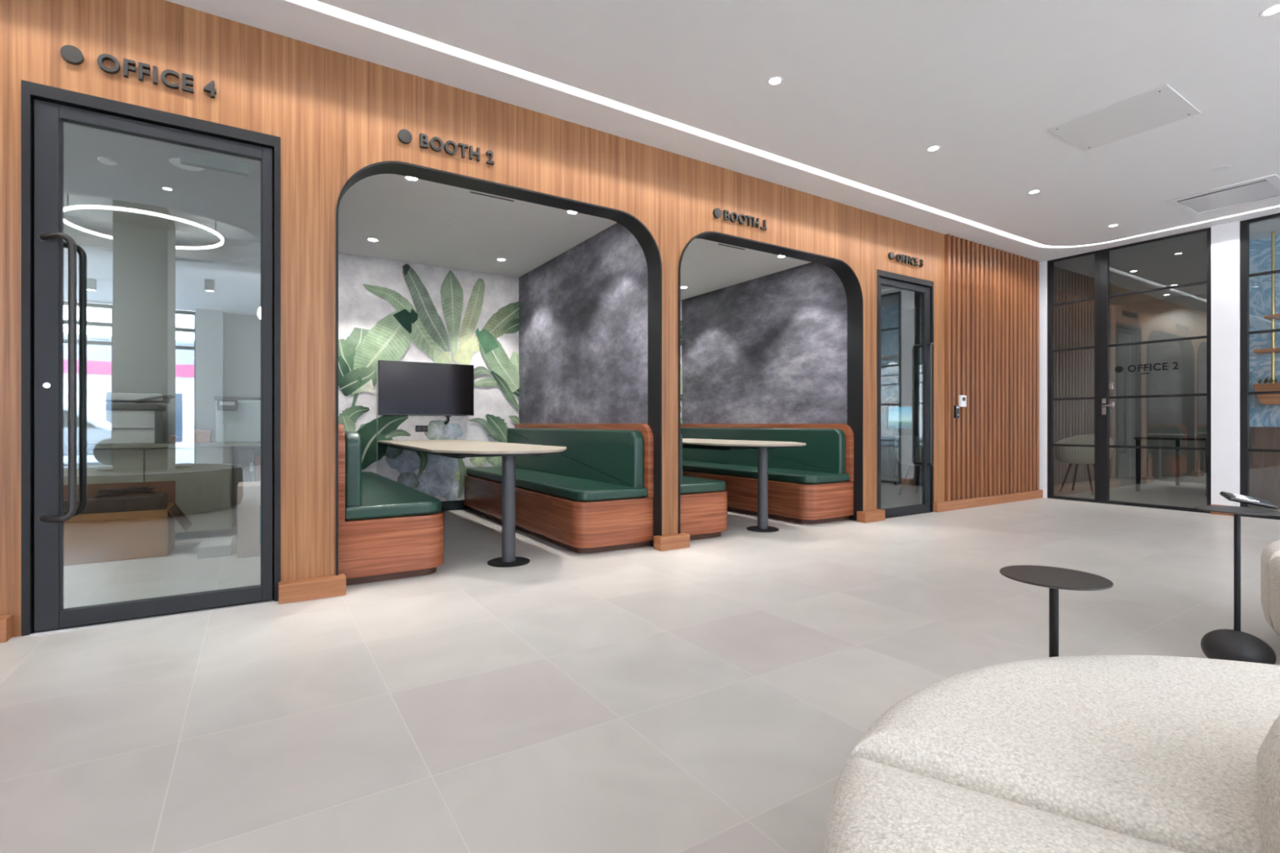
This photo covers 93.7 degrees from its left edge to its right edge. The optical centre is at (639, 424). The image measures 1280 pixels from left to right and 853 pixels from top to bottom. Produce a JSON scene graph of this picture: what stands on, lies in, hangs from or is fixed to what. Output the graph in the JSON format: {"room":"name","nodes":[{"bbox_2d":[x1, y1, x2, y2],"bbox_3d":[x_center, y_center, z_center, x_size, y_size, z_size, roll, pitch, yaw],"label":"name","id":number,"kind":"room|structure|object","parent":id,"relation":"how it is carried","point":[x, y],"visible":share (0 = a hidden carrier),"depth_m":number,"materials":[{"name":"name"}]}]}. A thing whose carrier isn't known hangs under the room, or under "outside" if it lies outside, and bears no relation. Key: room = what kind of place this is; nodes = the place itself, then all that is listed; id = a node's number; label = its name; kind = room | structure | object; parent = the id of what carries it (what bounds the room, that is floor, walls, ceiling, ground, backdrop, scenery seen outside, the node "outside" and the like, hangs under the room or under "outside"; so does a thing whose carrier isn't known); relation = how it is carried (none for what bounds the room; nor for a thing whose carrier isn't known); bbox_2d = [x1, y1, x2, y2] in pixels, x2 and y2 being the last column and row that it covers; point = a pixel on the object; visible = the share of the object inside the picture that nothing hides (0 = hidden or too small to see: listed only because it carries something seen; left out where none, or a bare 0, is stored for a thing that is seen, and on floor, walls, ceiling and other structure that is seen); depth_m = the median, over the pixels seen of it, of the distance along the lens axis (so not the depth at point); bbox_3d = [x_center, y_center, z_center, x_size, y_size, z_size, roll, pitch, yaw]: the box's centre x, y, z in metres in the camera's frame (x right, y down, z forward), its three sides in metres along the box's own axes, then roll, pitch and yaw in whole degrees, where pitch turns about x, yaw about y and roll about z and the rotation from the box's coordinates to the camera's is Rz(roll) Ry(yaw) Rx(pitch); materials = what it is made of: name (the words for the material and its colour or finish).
{"room":"common room","nodes":[
{"label":"common room","id":0,"kind":"room"},
{"bbox_2d":[63,215,260,526],"bbox_3d":[-4.777,-0.420,4.838,3.370,2.700,0.100,0,0,-33],"label":"wall","id":1,"kind":"structure","parent":0,"point":[177,313],"depth_m":5.21,"materials":[{"name":"grey paint"}]},
{"bbox_2d":[63,122,260,242],"bbox_3d":[-4.003,-1.730,3.629,3.370,0.080,2.770,0,0,-33],"label":"ceiling","id":2,"kind":"structure","parent":0,"point":[144,188],"depth_m":4.31,"materials":[{"name":"grey paint"}]},
{"bbox_2d":[97,156,117,164],"bbox_3d":[-3.407,-1.681,3.839,0.100,0.022,0.100,0,0,-33],"label":"smoke detector","id":3,"kind":"object","parent":2,"relation":"attached to","point":[108,161],"visible":1,"depth_m":3.82,"materials":[{"name":"white paint"}]},
{"bbox_2d":[168,157,204,170],"bbox_3d":[-2.943,-1.685,3.898,0.190,0.014,0.190,0,0,-33],"label":"ceiling speaker","id":4,"kind":"object","parent":2,"relation":"attached to","point":[175,162],"visible":0.67,"depth_m":3.90,"materials":[{"name":"white paint"}]},
{"bbox_2d":[278,573,346,604],"bbox_3d":[-1.754,0.880,3.214,0.315,0.100,0.095,0,0,-33],"label":"baseboard","id":5,"kind":"structure","parent":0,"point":[317,588],"depth_m":3.17,"materials":[{"name":"brown wood"}]},
{"bbox_2d":[377,415,466,501],"bbox_3d":[-2.259,0.100,6.274,0.900,1.440,0.016,0,0,-33],"label":"mural panel","id":6,"kind":"object","parent":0,"point":[441,477],"visible":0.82,"depth_m":6.28,"materials":[{"name":"multicoloured paper"}]},
{"bbox_2d":[415,425,427,431],"bbox_3d":[-2.278,0.048,6.257,0.120,0.065,0.012,0,0,-33],"label":"wall outlet","id":7,"kind":"object","parent":6,"relation":"attached to","point":[418,428],"visible":1,"depth_m":6.25,"materials":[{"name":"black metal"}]},
{"bbox_2d":[377,360,473,417],"bbox_3d":[-2.220,-0.359,6.259,0.960,0.562,0.087,0,0,-33],"label":"television","id":8,"kind":"object","parent":6,"relation":"attached to","point":[404,388],"visible":1,"depth_m":6.20,"materials":[{"name":"black plastic"}]},
{"bbox_2d":[0,0,944,637],"bbox_3d":[-0.593,-0.560,4.079,13.800,2.980,0.150,0,0,-33],"label":"wall","id":9,"kind":"structure","parent":0,"point":[335,115],"depth_m":3.27,"materials":[{"name":"brown wood"}]},
{"bbox_2d":[0,614,12,643],"bbox_3d":[-4.536,0.880,1.433,4.305,0.100,0.095,0,0,-33],"label":"baseboard","id":10,"kind":"structure","parent":9,"relation":"attached to","point":[6,621],"depth_m":2.56,"materials":[{"name":"brown wood"}]},
{"bbox_2d":[60,44,216,98],"bbox_3d":[-2.359,-1.670,2.845,0.571,0.080,0.022,0,0,-33],"label":"room sign","id":11,"kind":"object","parent":9,"relation":"attached to","point":[71,54],"visible":1,"depth_m":2.82,"materials":[{"name":"metal"}]},
{"bbox_2d":[21,80,280,635],"bbox_3d":[-2.322,-0.290,2.924,0.976,2.440,0.223,0,0,-33],"label":"door","id":12,"kind":"structure","parent":9,"relation":"attached to","point":[45,109],"depth_m":2.70,"materials":[{"name":"black metal"}]},
{"bbox_2d":[397,128,494,164],"bbox_3d":[-1.158,-1.670,3.614,0.567,0.080,0.022,0,0,-33],"label":"room sign","id":13,"kind":"object","parent":9,"relation":"attached to","point":[404,135],"visible":1,"depth_m":3.59,"materials":[{"name":"metal"}]},
{"bbox_2d":[335,160,662,575],"bbox_3d":[-0.798,-0.296,3.948,2.174,2.452,0.175,0,0,-33],"label":"trim","id":14,"kind":"structure","parent":9,"relation":"attached to","point":[650,248],"depth_m":4.21,"materials":[{"name":"black metal"}]},
{"bbox_2d":[653,532,689,551],"bbox_3d":[0.239,0.880,4.490,0.270,0.100,0.095,0,0,-33],"label":"baseboard","id":15,"kind":"structure","parent":9,"relation":"attached to","point":[673,541],"depth_m":4.44,"materials":[{"name":"brown wood"}]},
{"bbox_2d":[712,208,766,230],"bbox_3d":[0.818,-1.669,4.879,0.565,0.081,0.022,0,0,-33],"label":"room sign","id":16,"kind":"object","parent":9,"relation":"attached to","point":[717,212],"visible":1,"depth_m":4.86,"materials":[{"name":"metal"}]},
{"bbox_2d":[678,231,862,533],"bbox_3d":[1.166,-0.296,5.205,2.174,2.452,0.175,0,0,-33],"label":"trim","id":17,"kind":"structure","parent":9,"relation":"attached to","point":[849,279],"depth_m":5.72,"materials":[{"name":"black metal"}]},
{"bbox_2d":[857,509,884,523],"bbox_3d":[2.218,0.880,5.757,0.306,0.100,0.095,0,0,-33],"label":"baseboard","id":18,"kind":"structure","parent":9,"relation":"attached to","point":[874,515],"depth_m":5.70,"materials":[{"name":"brown wood"}]},
{"bbox_2d":[876,269,933,518],"bbox_3d":[2.693,-0.290,6.134,0.950,2.440,0.223,0,0,-33],"label":"door","id":19,"kind":"structure","parent":9,"relation":"attached to","point":[926,287],"depth_m":6.31,"materials":[{"name":"black metal"}]},
{"bbox_2d":[888,251,923,266],"bbox_3d":[2.700,-1.670,6.084,0.563,0.080,0.022,0,0,-33],"label":"room sign","id":20,"kind":"object","parent":9,"relation":"attached to","point":[891,255],"visible":1,"depth_m":6.07,"materials":[{"name":"metal"}]},
{"bbox_2d":[338,173,617,277],"bbox_3d":[-1.579,-1.730,5.170,2.185,0.080,2.750,0,0,-33],"label":"ceiling","id":21,"kind":"structure","parent":0,"point":[408,219],"depth_m":5.17,"materials":[{"name":"white paint"}]},
{"bbox_2d":[366,238,378,241],"bbox_3d":[-2.450,-1.689,5.496,0.100,0.006,0.100,0,0,-33],"label":"recessed light","id":22,"kind":"object","parent":21,"relation":"in","point":[368,239],"visible":1,"depth_m":5.49,"materials":[{"name":"white paint"}]},
{"bbox_2d":[404,176,419,181],"bbox_3d":[-1.566,-1.689,4.115,0.100,0.006,0.100,0,0,-33],"label":"recessed light","id":23,"kind":"object","parent":21,"relation":"in","point":[408,178],"visible":0.56,"depth_m":4.13,"materials":[{"name":"white paint"}]},
{"bbox_2d":[467,190,516,202],"bbox_3d":[-1.076,-1.687,4.417,0.350,0.006,0.120,0,0,-33],"label":"ceiling vent","id":24,"kind":"object","parent":21,"relation":"in","point":[481,193],"visible":0.5,"depth_m":4.43,"materials":[{"name":"grey metal"}]},
{"bbox_2d":[496,257,506,261],"bbox_3d":[-1.422,-1.689,6.154,0.100,0.006,0.100,0,0,-33],"label":"recessed light","id":25,"kind":"object","parent":21,"relation":"in","point":[498,259],"visible":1,"depth_m":6.14,"materials":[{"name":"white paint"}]},
{"bbox_2d":[566,210,578,214],"bbox_3d":[-0.538,-1.689,4.773,0.100,0.006,0.100,0,0,-33],"label":"recessed light","id":26,"kind":"object","parent":21,"relation":"in","point":[567,211],"visible":0.6,"depth_m":4.79,"materials":[{"name":"white paint"}]},
{"bbox_2d":[338,253,682,501],"bbox_3d":[-1.327,-0.381,6.940,4.515,2.614,0.020,0,0,-33],"label":"wall","id":27,"kind":"structure","parent":0,"point":[389,309],"depth_m":6.36,"materials":[{"name":"multicoloured paper"}]},
{"bbox_2d":[376,362,377,474],"bbox_3d":[-2.279,0.100,6.305,0.900,1.440,0.055,0,0,-33],"label":"trim","id":28,"kind":"structure","parent":27,"relation":"attached to","point":[377,362],"depth_m":6.04,"materials":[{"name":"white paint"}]},
{"bbox_2d":[519,222,648,424],"bbox_3d":[-0.661,-0.420,5.811,0.052,2.700,2.840,0,0,-33],"label":"wall","id":29,"kind":"structure","parent":0,"point":[584,311],"depth_m":5.47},
{"bbox_2d":[0,478,1279,852],"bbox_3d":[3.814,0.980,2.204,19.200,0.100,16.800,0,0,-33],"label":"floor","id":30,"kind":"structure","parent":0,"point":[714,695],"depth_m":2.21,"materials":[{"name":"tile"}]},
{"bbox_2d":[63,480,191,565],"bbox_3d":[-3.675,0.682,4.262,0.766,0.496,0.441,0,0,-33],"label":"reception desk","id":31,"kind":"object","parent":30,"relation":"on","point":[93,538],"visible":0.54,"depth_m":4.11,"materials":[{"name":"brown wood"}]},
{"bbox_2d":[63,492,167,514],"bbox_3d":[-3.700,0.570,4.221,0.560,0.120,0.300,0,0,-33],"label":"case","id":32,"kind":"object","parent":31,"relation":"in","point":[144,501],"visible":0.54,"depth_m":4.15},
{"bbox_2d":[94,485,155,497],"bbox_3d":[-3.647,0.476,4.255,0.326,0.068,0.154,0,0,-33],"label":"coiled cable","id":33,"kind":"object","parent":32,"relation":"on","point":[145,489],"visible":1,"depth_m":4.22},
{"bbox_2d":[63,446,234,533],"bbox_3d":[-4.293,0.557,4.732,2.670,0.745,0.580,0,0,-33],"label":"sofa","id":34,"kind":"object","parent":30,"relation":"on","point":[203,477],"visible":0.38,"depth_m":4.81,"materials":[{"name":"fabric"}]},
{"bbox_2d":[63,441,260,448],"bbox_3d":[-4.288,0.170,4.718,2.665,0.030,0.610,0,0,-33],"label":"countertop","id":35,"kind":"structure","parent":34,"relation":"on","point":[159,445],"depth_m":4.74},
{"bbox_2d":[87,392,175,444],"bbox_3d":[-4.074,-0.043,4.819,0.535,0.394,0.510,0,0,-33],"label":"printer","id":36,"kind":"object","parent":35,"relation":"on","point":[139,423],"visible":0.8,"depth_m":4.63,"materials":[{"name":"plastic"}]},
{"bbox_2d":[132,394,175,403],"bbox_3d":[-3.892,-0.202,4.811,0.238,0.065,0.300,0,0,-33],"label":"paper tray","id":37,"kind":"object","parent":36,"relation":"on","point":[139,398],"depth_m":4.71,"materials":[{"name":"grey plastic"}]},
{"bbox_2d":[168,435,191,443],"bbox_3d":[-3.740,0.122,4.878,0.126,0.063,0.156,0,0,-33],"label":"box","id":38,"kind":"object","parent":35,"relation":"on","point":[173,438],"visible":1,"depth_m":4.82,"materials":[{"name":"cardboard"}]},
{"bbox_2d":[191,430,211,443],"bbox_3d":[-3.636,0.102,4.975,0.126,0.103,0.206,0,0,-33],"label":"box","id":39,"kind":"object","parent":35,"relation":"on","point":[197,436],"visible":1,"depth_m":4.89,"materials":[{"name":"cardboard"}]},
{"bbox_2d":[214,395,260,442],"bbox_3d":[-3.420,-0.038,5.231,0.460,0.384,0.540,0,0,-33],"label":"printer","id":40,"kind":"object","parent":35,"relation":"on","point":[237,419],"visible":0.62,"depth_m":5.00,"materials":[{"name":"white plastic"}]},
{"bbox_2d":[196,536,232,559],"bbox_3d":[-3.069,0.891,4.340,0.194,0.078,0.384,0,0,-33],"label":"box","id":41,"kind":"object","parent":30,"relation":"on","point":[209,548],"visible":1,"depth_m":4.21,"materials":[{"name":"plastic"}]},
{"bbox_2d":[236,448,253,540],"bbox_3d":[-3.228,0.570,4.904,0.110,0.720,0.258,0,0,-33],"label":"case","id":42,"kind":"object","parent":30,"relation":"on","point":[244,456],"visible":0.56,"depth_m":4.80,"materials":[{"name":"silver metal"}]},
{"bbox_2d":[237,481,260,558],"bbox_3d":[-2.735,0.680,4.392,0.350,0.500,0.353,0,0,-33],"label":"box","id":43,"kind":"object","parent":30,"relation":"on","point":[248,492],"visible":0.41,"depth_m":4.19,"materials":[{"name":"white"}]},
{"bbox_2d":[254,455,260,481],"bbox_3d":[-3.147,0.598,4.991,0.104,0.664,0.204,0,0,-33],"label":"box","id":44,"kind":"object","parent":30,"relation":"on","point":[257,458],"visible":0.27,"depth_m":4.89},
{"bbox_2d":[338,423,444,585],"bbox_3d":[-2.200,0.463,4.709,0.640,0.935,2.775,0,0,-33],"label":"bench","id":45,"kind":"object","parent":30,"relation":"on","point":[388,529],"visible":0.63,"depth_m":3.53,"materials":[{"name":"brown wood"}]},
{"bbox_2d":[344,431,361,507],"bbox_3d":[-2.392,0.268,4.616,0.093,0.445,2.725,0,0,-33],"label":"cushion","id":46,"kind":"object","parent":45,"relation":"on","point":[353,439],"depth_m":3.47,"materials":[{"name":"green leather"}]},
{"bbox_2d":[345,471,441,519],"bbox_3d":[-2.183,0.514,4.729,0.560,0.078,2.760,0,0,-33],"label":"seat cushion","id":47,"kind":"object","parent":45,"relation":"on","point":[383,498],"depth_m":3.68,"materials":[{"name":"green leather"}]},
{"bbox_2d":[377,439,566,567],"bbox_3d":[-1.497,0.547,4.990,0.938,0.765,2.980,0,0,-33],"label":"table","id":48,"kind":"object","parent":30,"relation":"on","point":[452,448],"visible":1,"depth_m":4.00,"materials":[{"name":"laminate"}]},
{"bbox_2d":[463,423,653,553],"bbox_3d":[-0.901,0.463,5.541,0.640,0.935,2.775,0,0,-33],"label":"bench","id":49,"kind":"object","parent":30,"relation":"on","point":[595,495],"visible":0.84,"depth_m":4.72,"materials":[{"name":"brown wood"}]},
{"bbox_2d":[466,466,647,501],"bbox_3d":[-0.926,0.514,5.534,0.560,0.078,2.760,0,0,-33],"label":"seat cushion","id":50,"kind":"object","parent":49,"relation":"on","point":[557,486],"depth_m":4.79,"materials":[{"name":"green leather"}]},
{"bbox_2d":[507,427,644,487],"bbox_3d":[-0.736,0.268,5.676,0.093,0.445,2.725,0,0,-33],"label":"cushion","id":51,"kind":"object","parent":49,"relation":"on","point":[610,455],"depth_m":5.11,"materials":[{"name":"green leather"}]},
{"bbox_2d":[680,434,727,540],"bbox_3d":[-0.236,0.463,5.967,0.640,0.935,2.775,0,0,-33],"label":"bench","id":52,"kind":"object","parent":30,"relation":"on","point":[704,501],"visible":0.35,"depth_m":4.82,"materials":[{"name":"brown wood"}]},
{"bbox_2d":[680,434,682,484],"bbox_3d":[-0.428,0.268,5.874,0.093,0.445,2.725,0,0,-33],"label":"cushion","id":53,"kind":"object","parent":52,"relation":"on","point":[681,434],"depth_m":4.74,"materials":[{"name":"green leather"}]},
{"bbox_2d":[680,475,725,494],"bbox_3d":[-0.219,0.514,5.986,0.560,0.078,2.760,0,0,-33],"label":"seat cushion","id":54,"kind":"object","parent":52,"relation":"on","point":[689,485],"depth_m":4.86,"materials":[{"name":"green leather"}]},
{"bbox_2d":[682,438,805,532],"bbox_3d":[0.467,0.547,6.248,0.938,0.765,2.980,0,0,-33],"label":"table","id":55,"kind":"object","parent":30,"relation":"on","point":[762,446],"visible":0.78,"depth_m":5.25,"materials":[{"name":"laminate"}]},
{"bbox_2d":[680,423,853,524],"bbox_3d":[1.063,0.463,6.798,0.640,0.935,2.775,0,0,-33],"label":"bench","id":56,"kind":"object","parent":30,"relation":"on","point":[811,483],"visible":0.73,"depth_m":6.08,"materials":[{"name":"green leather"}]},
{"bbox_2d":[680,427,845,473],"bbox_3d":[1.228,0.268,6.934,0.093,0.445,2.725,0,0,-33],"label":"cushion","id":57,"kind":"object","parent":56,"relation":"on","point":[824,451],"depth_m":6.38,"materials":[{"name":"green leather"}]},
{"bbox_2d":[682,460,849,484],"bbox_3d":[1.038,0.514,6.791,0.560,0.078,2.760,0,0,-33],"label":"seat cushion","id":58,"kind":"object","parent":56,"relation":"on","point":[777,474],"depth_m":6.16,"materials":[{"name":"green leather"}]},
{"bbox_2d":[880,435,897,485],"bbox_3d":[3.276,0.555,8.330,1.900,0.750,0.700,0,0,-33],"label":"desk","id":59,"kind":"object","parent":30,"relation":"on","point":[882,437],"visible":0.1,"depth_m":9.06,"materials":[{"name":"black metal"}]},
{"bbox_2d":[886,405,911,436],"bbox_3d":[3.702,-0.040,8.591,0.600,0.440,0.180,0,0,-33],"label":"monitor","id":60,"kind":"object","parent":59,"relation":"on","point":[898,417],"visible":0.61,"depth_m":8.53,"materials":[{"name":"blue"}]},
{"bbox_2d":[893,435,919,495],"bbox_3d":[3.668,0.537,7.810,0.660,0.794,0.660,0,0,-33],"label":"barrel chair","id":61,"kind":"object","parent":30,"relation":"on","point":[903,443],"visible":0.48,"depth_m":7.68,"materials":[{"name":"fabric"}]},
{"bbox_2d":[822,654,1279,852],"bbox_3d":[1.049,0.646,0.494,1.724,0.567,1.724,0,0,34],"label":"sofa","id":62,"kind":"object","parent":30,"relation":"on","point":[1096,753],"visible":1,"depth_m":0.89,"materials":[{"name":"beige fabric"}]},
{"bbox_2d":[999,564,1113,657],"bbox_3d":[0.976,0.644,1.415,0.220,0.572,0.220,0,0,-33],"label":"side table","id":63,"kind":"object","parent":30,"relation":"on","point":[1055,579],"visible":0.3,"depth_m":1.41,"materials":[{"name":"black metal"}]},
{"bbox_2d":[1053,434,1113,494],"bbox_3d":[6.007,0.537,8.144,0.660,0.794,0.660,0,0,-33],"label":"barrel chair","id":64,"kind":"object","parent":30,"relation":"on","point":[1070,455],"visible":0.7,"depth_m":8.05,"materials":[{"name":"fabric"}]},
{"bbox_2d":[1133,435,1206,497],"bbox_3d":[7.701,0.555,8.373,1.600,0.750,0.800,0,0,-33],"label":"desk","id":65,"kind":"object","parent":30,"relation":"on","point":[1177,438],"visible":0.56,"depth_m":8.26,"materials":[{"name":"black metal"}]},
{"bbox_2d":[1194,505,1279,664],"bbox_3d":[2.267,0.627,2.277,0.240,0.606,0.240,0,0,-33],"label":"side table","id":66,"kind":"object","parent":30,"relation":"on","point":[1234,644],"visible":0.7,"depth_m":2.26,"materials":[{"name":"black metal"}]},
{"bbox_2d":[1219,491,1277,509],"bbox_3d":[2.307,0.289,2.274,0.170,0.060,0.053,0,0,5],"label":"magazine","id":67,"kind":"object","parent":66,"relation":"on","point":[1230,496],"visible":1,"depth_m":2.26,"materials":[{"name":"black paper"}]},
{"bbox_2d":[1260,540,1279,635],"bbox_3d":[3.221,0.646,1.914,1.724,0.567,1.724,0,0,34],"label":"round ottoman","id":68,"kind":"object","parent":30,"relation":"on","point":[1270,556],"visible":1,"depth_m":2.38,"materials":[{"name":"beige fabric"}]},
{"bbox_2d":[165,0,1279,305],"bbox_3d":[4.254,-2.290,0.218,17.800,0.480,12.980,0,0,-33],"label":"ceiling","id":69,"kind":"structure","parent":0,"point":[868,86],"depth_m":3.67,"materials":[{"name":"white paint"}]},
{"bbox_2d":[766,75,783,85],"bbox_3d":[0.807,-2.049,3.580,0.100,0.006,0.100,0,0,-33],"label":"recessed light","id":70,"kind":"object","parent":69,"relation":"in","point":[775,80],"visible":1,"depth_m":3.58,"materials":[{"name":"white paint"}]},
{"bbox_2d":[925,145,940,151],"bbox_3d":[2.180,-2.049,4.459,0.100,0.006,0.100,0,0,-33],"label":"recessed light","id":71,"kind":"object","parent":69,"relation":"in","point":[934,148],"visible":1,"depth_m":4.45,"materials":[{"name":"white paint"}]},
{"bbox_2d":[1027,189,1040,194],"bbox_3d":[3.477,-2.049,5.289,0.100,0.006,0.100,0,0,-33],"label":"recessed light","id":72,"kind":"object","parent":69,"relation":"in","point":[1036,191],"visible":1,"depth_m":5.29,"materials":[{"name":"white paint"}]},
{"bbox_2d":[1106,223,1119,226],"bbox_3d":[4.883,-2.049,6.189,0.100,0.006,0.100,0,0,-33],"label":"recessed light","id":73,"kind":"object","parent":69,"relation":"in","point":[1114,224],"visible":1,"depth_m":6.19,"materials":[{"name":"white paint"}]},
{"bbox_2d":[1045,84,1200,151],"bbox_3d":[3.253,-2.046,4.053,0.610,0.009,0.660,0,0,-33],"label":"ceiling panel","id":74,"kind":"object","parent":69,"relation":"attached to","point":[1162,105],"visible":1,"depth_m":4.01,"materials":[{"name":"silver metal"}]},
{"bbox_2d":[1209,164,1231,171],"bbox_3d":[4.653,-2.049,4.807,0.124,0.006,0.124,0,0,-33],"label":"cap","id":75,"kind":"object","parent":69,"relation":"attached to","point":[1220,168],"visible":1,"depth_m":4.80,"materials":[{"name":"white paint"}]},
{"bbox_2d":[1163,173,1279,217],"bbox_3d":[5.321,-2.111,5.413,0.740,0.138,0.720,0,0,-33],"label":"ceiling vent","id":76,"kind":"object","parent":69,"relation":"in","point":[1265,188],"visible":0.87,"depth_m":5.41,"materials":[{"name":"white metal"}]},
{"bbox_2d":[1252,231,1279,404],"bbox_3d":[7.094,-1.127,5.833,0.260,1.845,1.576,0,0,-33],"label":"shelf","id":77,"kind":"object","parent":69,"relation":"hanging from","point":[1265,399],"visible":0.98,"depth_m":6.37,"materials":[{"name":"gold metal"}]},
{"bbox_2d":[1257,376,1279,383],"bbox_3d":[7.079,-0.479,5.852,0.295,0.097,1.501,0,0,-33],"label":"plants","id":78,"kind":"object","parent":77,"relation":"on","point":[1270,380],"visible":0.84,"depth_m":6.42,"materials":[{"name":"green plant"}]},
{"bbox_2d":[1258,3,1279,17],"bbox_3d":[3.134,-2.049,2.968,0.100,0.006,0.100,0,0,-33],"label":"recessed light","id":79,"kind":"object","parent":69,"relation":"in","point":[1274,9],"visible":1,"depth_m":2.97,"materials":[{"name":"white paint"}]},
{"bbox_2d":[680,238,810,300],"bbox_3d":[0.385,-1.730,6.427,2.185,0.080,2.750,0,0,-33],"label":"ceiling","id":80,"kind":"structure","parent":0,"point":[706,266],"depth_m":6.43,"materials":[{"name":"white paint"}]},
{"bbox_2d":[715,242,747,250],"bbox_3d":[0.888,-1.687,5.674,0.350,0.006,0.120,0,0,-33],"label":"ceiling vent","id":81,"kind":"object","parent":80,"relation":"in","point":[719,243],"visible":0.54,"depth_m":5.68,"materials":[{"name":"grey metal"}]},
{"bbox_2d":[681,262,847,424],"bbox_3d":[1.303,-0.420,7.068,0.052,2.700,2.840,0,0,-33],"label":"wall","id":82,"kind":"structure","parent":0,"point":[771,348],"depth_m":6.76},
{"bbox_2d":[880,307,919,484],"bbox_3d":[4.389,-0.420,9.002,0.100,2.700,2.770,0,0,-33],"label":"wall","id":83,"kind":"structure","parent":0,"point":[900,330],"depth_m":9.44,"materials":[{"name":"grey paint"}]},
{"bbox_2d":[880,284,919,314],"bbox_3d":[2.932,-1.810,8.069,3.560,0.080,2.770,0,0,-33],"label":"ceiling","id":84,"kind":"structure","parent":0,"point":[893,300],"depth_m":8.55,"materials":[{"name":"grey paint"}]},
{"bbox_2d":[944,233,1039,501],"bbox_3d":[4.172,-0.560,7.032,2.090,2.980,0.055,0,0,-33],"label":"wall slats","id":85,"kind":"structure","parent":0,"point":[992,295],"depth_m":6.91,"materials":[{"name":"brown wood"}]},
{"bbox_2d":[954,404,959,417],"bbox_3d":[3.441,-0.135,6.514,0.070,0.140,0.029,0,0,-33],"label":"card reader","id":86,"kind":"object","parent":85,"relation":"attached to","point":[956,406],"visible":1,"depth_m":6.50,"materials":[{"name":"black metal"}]},
{"bbox_2d":[959,395,966,406],"bbox_3d":[3.542,-0.253,6.579,0.110,0.125,0.026,0,0,-33],"label":"thermostat","id":87,"kind":"object","parent":85,"relation":"attached to","point":[962,398],"visible":1,"depth_m":6.56,"materials":[{"name":"white paint"}]},
{"bbox_2d":[933,489,1043,512],"bbox_3d":[4.085,0.880,6.964,2.310,0.100,0.075,0,0,-33],"label":"baseboard slats","id":88,"kind":"structure","parent":85,"relation":"attached to","point":[941,506],"depth_m":6.82,"materials":[{"name":"brown wood"}]},
{"bbox_2d":[1039,260,1047,497],"bbox_3d":[5.137,-0.560,7.602,0.150,2.980,0.095,0,0,-33],"label":"wall","id":89,"kind":"structure","parent":0,"point":[1042,265],"depth_m":7.55,"materials":[{"name":"white paint"}]},
{"bbox_2d":[1047,249,1099,502],"bbox_3d":[5.287,-0.560,7.312,0.060,2.980,0.555,0,0,-33],"label":"window","id":90,"kind":"structure","parent":89,"relation":"in","point":[1051,304],"depth_m":7.39,"materials":[{"name":"black metal"}]},
{"bbox_2d":[1053,289,1115,484],"bbox_3d":[6.545,-0.570,9.343,4.100,3.000,0.080,0,0,-33],"label":"wall","id":91,"kind":"structure","parent":0,"point":[1073,323],"depth_m":9.54,"materials":[{"name":"grey paint"}]},
{"bbox_2d":[1115,293,1206,483],"bbox_3d":[8.885,-0.570,9.398,0.100,3.000,2.350,0,0,-33],"label":"wall","id":92,"kind":"structure","parent":0,"point":[1180,317],"depth_m":9.82,"materials":[{"name":"glass"}]},
{"bbox_2d":[1211,220,1239,506],"bbox_3d":[6.050,-0.560,6.176,0.170,2.980,0.210,0,0,-33],"label":"wall column","id":93,"kind":"structure","parent":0,"point":[1225,237],"depth_m":6.13,"materials":[{"name":"white paint"}]},
{"bbox_2d":[1099,226,1211,513],"bbox_3d":[5.678,-0.560,6.646,0.119,2.980,0.983,0,0,-33],"label":"door","id":94,"kind":"structure","parent":93,"relation":"attached to","point":[1105,385],"depth_m":6.87,"materials":[{"name":"black metal"}]},
{"bbox_2d":[1115,361,1178,373],"bbox_3d":[5.652,-0.618,6.704,0.003,0.111,0.567,0,0,-33],"label":"room sign","id":95,"kind":"object","parent":94,"relation":"attached to","point":[1118,369],"depth_m":6.71,"materials":[{"name":"black metal"}]},
{"bbox_2d":[1210,504,1238,515],"bbox_3d":[5.972,0.880,6.126,0.015,0.100,0.210,0,0,-33],"label":"baseboard","id":96,"kind":"structure","parent":93,"relation":"attached to","point":[1211,513],"depth_m":6.14,"materials":[{"name":"brown wood"}]},
{"bbox_2d":[1240,213,1279,519],"bbox_3d":[6.603,-0.560,5.256,0.060,2.980,1.933,0,0,-33],"label":"window","id":97,"kind":"structure","parent":93,"relation":"attached to","point":[1244,224],"depth_m":6.03,"materials":[{"name":"black metal"}]},
{"bbox_2d":[1248,235,1279,426],"bbox_3d":[8.012,-1.020,4.918,0.100,2.100,4.445,0,0,-33],"label":"wall","id":98,"kind":"structure","parent":0,"point":[1260,415],"depth_m":6.62,"materials":[{"name":"blue paper"}]},
{"bbox_2d":[1248,426,1279,510],"bbox_3d":[8.000,0.480,4.910,0.130,0.900,4.445,0,0,-33],"label":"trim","id":99,"kind":"structure","parent":98,"relation":"attached to","point":[1264,467],"depth_m":6.59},
{"bbox_3d":[-2.344,-0.420,6.365,2.185,2.700,0.090,0,0,-33],"label":"wall","id":100,"kind":"structure","parent":0,"visible":0},
{"bbox_2d":[440,500,467,511],"bbox_3d":[-2.309,0.880,6.310,2.185,0.100,0.018,0,0,-33],"label":"baseboard","id":101,"kind":"structure","parent":100,"relation":"attached to","point":[454,504],"depth_m":6.49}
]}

